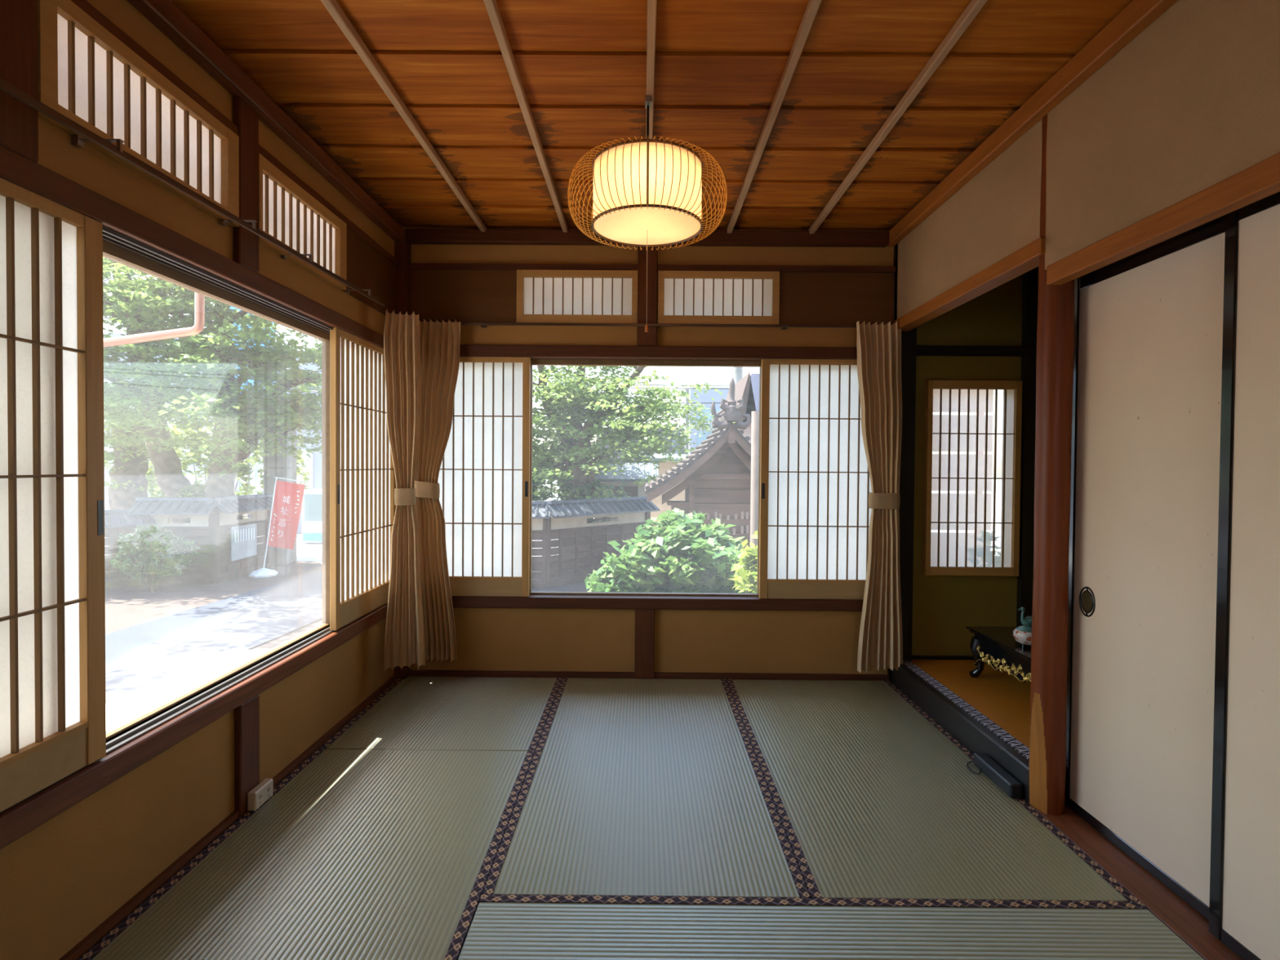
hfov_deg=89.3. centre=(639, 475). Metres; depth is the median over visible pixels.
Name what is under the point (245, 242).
trim
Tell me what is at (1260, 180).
trim
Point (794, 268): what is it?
trim
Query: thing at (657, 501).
shop
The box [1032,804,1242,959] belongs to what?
trim
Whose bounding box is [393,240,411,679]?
trim
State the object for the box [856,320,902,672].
curtain
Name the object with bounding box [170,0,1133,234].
ceiling
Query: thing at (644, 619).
trim
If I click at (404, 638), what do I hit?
curtain
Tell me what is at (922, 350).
trim
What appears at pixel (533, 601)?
trim
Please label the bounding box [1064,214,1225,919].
door
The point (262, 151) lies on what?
trim
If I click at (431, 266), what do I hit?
trim
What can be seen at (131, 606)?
ground
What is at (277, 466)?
gate pillar
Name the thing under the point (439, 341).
curtain
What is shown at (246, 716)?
trim
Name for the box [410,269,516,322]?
wall panel
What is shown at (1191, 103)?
wall
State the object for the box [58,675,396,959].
trim
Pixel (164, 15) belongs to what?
trim
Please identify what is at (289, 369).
power line
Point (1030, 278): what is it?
trim
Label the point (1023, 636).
pot
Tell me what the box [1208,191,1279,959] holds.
door
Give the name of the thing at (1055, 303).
pillar
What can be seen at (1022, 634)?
incense burner
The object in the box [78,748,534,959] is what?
mat
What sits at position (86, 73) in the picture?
window
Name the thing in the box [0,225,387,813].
trim
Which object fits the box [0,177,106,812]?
screen
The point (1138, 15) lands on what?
trim
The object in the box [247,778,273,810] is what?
wall outlet
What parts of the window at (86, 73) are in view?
paper pane, curtain rail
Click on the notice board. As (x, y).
(243, 537)
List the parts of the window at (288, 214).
paper pane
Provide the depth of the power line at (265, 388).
15.92 m
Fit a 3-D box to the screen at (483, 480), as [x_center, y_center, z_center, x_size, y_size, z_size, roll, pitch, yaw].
[-0.947,0.009,3.589,0.672,1.321,0.029,0,1,0]
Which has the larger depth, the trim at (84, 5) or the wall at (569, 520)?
the wall at (569, 520)
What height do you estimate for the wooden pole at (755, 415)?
2.400 m
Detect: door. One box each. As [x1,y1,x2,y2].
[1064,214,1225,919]
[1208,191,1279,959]
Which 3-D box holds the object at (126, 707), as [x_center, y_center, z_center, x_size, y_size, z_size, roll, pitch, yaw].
[-2.686,1.758,1.851,2.460,0.070,8.500,0,1,0]
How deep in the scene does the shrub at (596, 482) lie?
10.82 m
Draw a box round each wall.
[0,0,395,959]
[104,508,157,590]
[126,493,273,584]
[401,226,1038,680]
[531,496,660,588]
[894,0,1279,319]
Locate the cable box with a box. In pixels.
[966,752,1022,798]
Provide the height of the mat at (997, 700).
0.010 m
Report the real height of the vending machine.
1.200 m
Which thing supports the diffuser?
attached to the pendant lamp
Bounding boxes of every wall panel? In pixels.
[341,226,395,315]
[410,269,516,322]
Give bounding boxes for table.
[966,626,1031,682]
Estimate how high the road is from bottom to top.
0.030 m
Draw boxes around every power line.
[265,388,720,403]
[282,370,728,389]
[288,368,728,386]
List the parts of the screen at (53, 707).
rail, finger pull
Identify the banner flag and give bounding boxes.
[248,476,306,577]
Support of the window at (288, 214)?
in the wall at (60, 880)
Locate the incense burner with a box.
[1013,606,1031,647]
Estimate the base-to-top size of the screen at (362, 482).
1.321 m
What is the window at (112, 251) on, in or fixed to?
in the wall at (60, 880)
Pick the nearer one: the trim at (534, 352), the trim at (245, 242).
the trim at (245, 242)
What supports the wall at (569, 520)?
on the soil
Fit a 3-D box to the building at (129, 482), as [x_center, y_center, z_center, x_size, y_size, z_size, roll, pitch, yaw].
[-8.595,0.117,10.978,2.502,3.155,3.254,1,1,28]
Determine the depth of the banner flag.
10.31 m
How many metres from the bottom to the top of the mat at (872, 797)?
0.031 m
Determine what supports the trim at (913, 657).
attached to the wall at (494, 639)
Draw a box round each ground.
[104,480,666,577]
[105,560,322,634]
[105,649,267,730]
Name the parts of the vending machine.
kick panel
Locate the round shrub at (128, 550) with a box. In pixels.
[110,522,199,592]
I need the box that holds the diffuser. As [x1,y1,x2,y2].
[593,207,700,244]
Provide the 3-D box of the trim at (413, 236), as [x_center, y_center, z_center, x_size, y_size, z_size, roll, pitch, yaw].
[0.037,-1.296,3.540,2.625,0.070,0.055,0,1,0]
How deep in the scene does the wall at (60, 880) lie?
1.82 m
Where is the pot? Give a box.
[1013,628,1031,645]
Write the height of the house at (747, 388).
3.630 m
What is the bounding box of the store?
[594,459,658,550]
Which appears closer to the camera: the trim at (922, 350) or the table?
the table
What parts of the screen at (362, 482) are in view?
finger pull, rail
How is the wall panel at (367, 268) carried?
attached to the wall at (60, 880)
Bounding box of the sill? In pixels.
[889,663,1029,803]
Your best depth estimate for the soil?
7.30 m
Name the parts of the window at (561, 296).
paper pane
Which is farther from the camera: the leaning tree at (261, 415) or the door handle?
the leaning tree at (261, 415)
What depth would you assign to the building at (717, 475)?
8.28 m
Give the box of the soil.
[251,582,637,649]
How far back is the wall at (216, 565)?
9.66 m
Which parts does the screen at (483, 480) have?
rail, finger pull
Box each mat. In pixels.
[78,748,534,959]
[319,676,562,751]
[457,893,1204,959]
[481,677,810,897]
[726,679,1139,901]
[902,659,1031,760]
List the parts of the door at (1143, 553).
door pull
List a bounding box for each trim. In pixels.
[0,0,38,162]
[0,145,383,348]
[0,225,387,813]
[0,603,387,849]
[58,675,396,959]
[71,0,238,135]
[126,0,404,241]
[232,96,258,272]
[234,694,259,817]
[258,144,398,266]
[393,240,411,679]
[404,228,888,247]
[408,262,637,270]
[408,670,888,680]
[451,594,863,611]
[459,344,857,360]
[634,608,654,679]
[636,246,657,346]
[657,264,895,272]
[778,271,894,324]
[886,0,1177,246]
[887,243,916,682]
[893,237,1045,331]
[911,655,974,659]
[916,345,1025,356]
[1016,266,1038,626]
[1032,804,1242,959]
[1046,152,1279,284]
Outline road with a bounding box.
[105,569,322,703]
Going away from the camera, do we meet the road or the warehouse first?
the road
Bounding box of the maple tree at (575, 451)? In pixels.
[532,365,735,574]
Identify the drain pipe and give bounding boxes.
[103,292,204,346]
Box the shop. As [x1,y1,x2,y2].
[642,451,690,527]
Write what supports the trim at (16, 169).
attached to the wall at (60, 880)
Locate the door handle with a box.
[1082,591,1091,611]
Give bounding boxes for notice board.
[231,523,257,561]
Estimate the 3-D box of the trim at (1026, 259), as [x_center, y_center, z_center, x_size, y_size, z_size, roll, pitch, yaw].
[1.412,-0.796,2.863,0.083,0.057,1.295,0,1,0]
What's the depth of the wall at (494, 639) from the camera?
3.60 m
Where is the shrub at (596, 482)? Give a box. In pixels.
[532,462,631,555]
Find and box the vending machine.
[302,488,322,543]
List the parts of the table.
leg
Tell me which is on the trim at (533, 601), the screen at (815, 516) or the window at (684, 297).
the screen at (815, 516)
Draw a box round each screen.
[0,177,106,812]
[329,327,395,630]
[437,356,530,596]
[758,359,871,599]
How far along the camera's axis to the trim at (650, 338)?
3.53 m
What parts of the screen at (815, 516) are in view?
finger pull, rail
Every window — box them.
[0,0,385,306]
[102,239,329,740]
[258,153,346,289]
[427,271,856,329]
[516,269,637,323]
[528,359,761,596]
[922,380,1022,576]
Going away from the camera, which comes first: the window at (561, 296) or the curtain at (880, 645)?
the curtain at (880, 645)
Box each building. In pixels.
[103,333,321,510]
[103,393,208,555]
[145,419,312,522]
[681,388,728,453]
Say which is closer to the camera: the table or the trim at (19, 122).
the trim at (19, 122)
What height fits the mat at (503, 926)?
0.031 m
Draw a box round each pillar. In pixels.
[263,428,296,565]
[1028,114,1074,815]
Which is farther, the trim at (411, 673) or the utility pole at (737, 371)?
the utility pole at (737, 371)
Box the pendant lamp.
[567,95,727,332]
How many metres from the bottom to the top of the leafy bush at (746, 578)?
1.349 m
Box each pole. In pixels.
[684,388,688,453]
[733,366,742,384]
[750,410,759,551]
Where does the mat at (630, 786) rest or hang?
on the floor
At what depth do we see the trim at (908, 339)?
3.52 m
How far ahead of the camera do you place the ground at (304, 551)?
13.55 m
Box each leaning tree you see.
[102,257,291,537]
[102,262,322,563]
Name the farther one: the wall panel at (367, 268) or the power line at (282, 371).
the power line at (282, 371)
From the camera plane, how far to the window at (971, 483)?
3.56 m
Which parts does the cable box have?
cord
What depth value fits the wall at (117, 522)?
9.24 m
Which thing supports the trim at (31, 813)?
attached to the wall at (60, 880)
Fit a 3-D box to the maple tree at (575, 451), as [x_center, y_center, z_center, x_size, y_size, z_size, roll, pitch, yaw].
[-0.928,-0.555,10.767,4.894,4.614,3.890,1,1,20]
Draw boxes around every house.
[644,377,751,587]
[724,372,759,443]
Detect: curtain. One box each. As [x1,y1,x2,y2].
[383,310,425,673]
[413,318,460,662]
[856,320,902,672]
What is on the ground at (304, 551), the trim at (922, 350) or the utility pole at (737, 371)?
the utility pole at (737, 371)
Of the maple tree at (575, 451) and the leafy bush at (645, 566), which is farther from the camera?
the maple tree at (575, 451)
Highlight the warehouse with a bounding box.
[233,382,322,533]
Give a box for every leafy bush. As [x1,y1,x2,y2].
[584,507,757,593]
[728,530,757,593]
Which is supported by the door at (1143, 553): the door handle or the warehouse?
the door handle
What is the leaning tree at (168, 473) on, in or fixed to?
on the ground at (304, 551)
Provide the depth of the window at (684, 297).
3.55 m
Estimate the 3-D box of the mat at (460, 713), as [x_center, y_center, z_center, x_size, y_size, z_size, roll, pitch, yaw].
[-0.878,1.139,3.135,0.893,0.031,0.911,0,1,0]
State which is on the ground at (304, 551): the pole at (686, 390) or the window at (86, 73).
the pole at (686, 390)
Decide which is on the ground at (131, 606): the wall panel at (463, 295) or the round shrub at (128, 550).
the round shrub at (128, 550)
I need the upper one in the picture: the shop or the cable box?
the shop
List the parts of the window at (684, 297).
curtain rail, paper pane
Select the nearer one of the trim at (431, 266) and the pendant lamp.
the pendant lamp
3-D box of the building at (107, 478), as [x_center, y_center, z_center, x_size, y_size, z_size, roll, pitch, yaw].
[-15.481,-1.502,22.588,7.500,5.650,6.020,0,1,0]
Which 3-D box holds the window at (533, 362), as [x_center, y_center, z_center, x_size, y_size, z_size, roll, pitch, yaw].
[0.025,0.015,3.655,2.600,1.324,0.040,0,1,0]
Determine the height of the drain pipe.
0.600 m

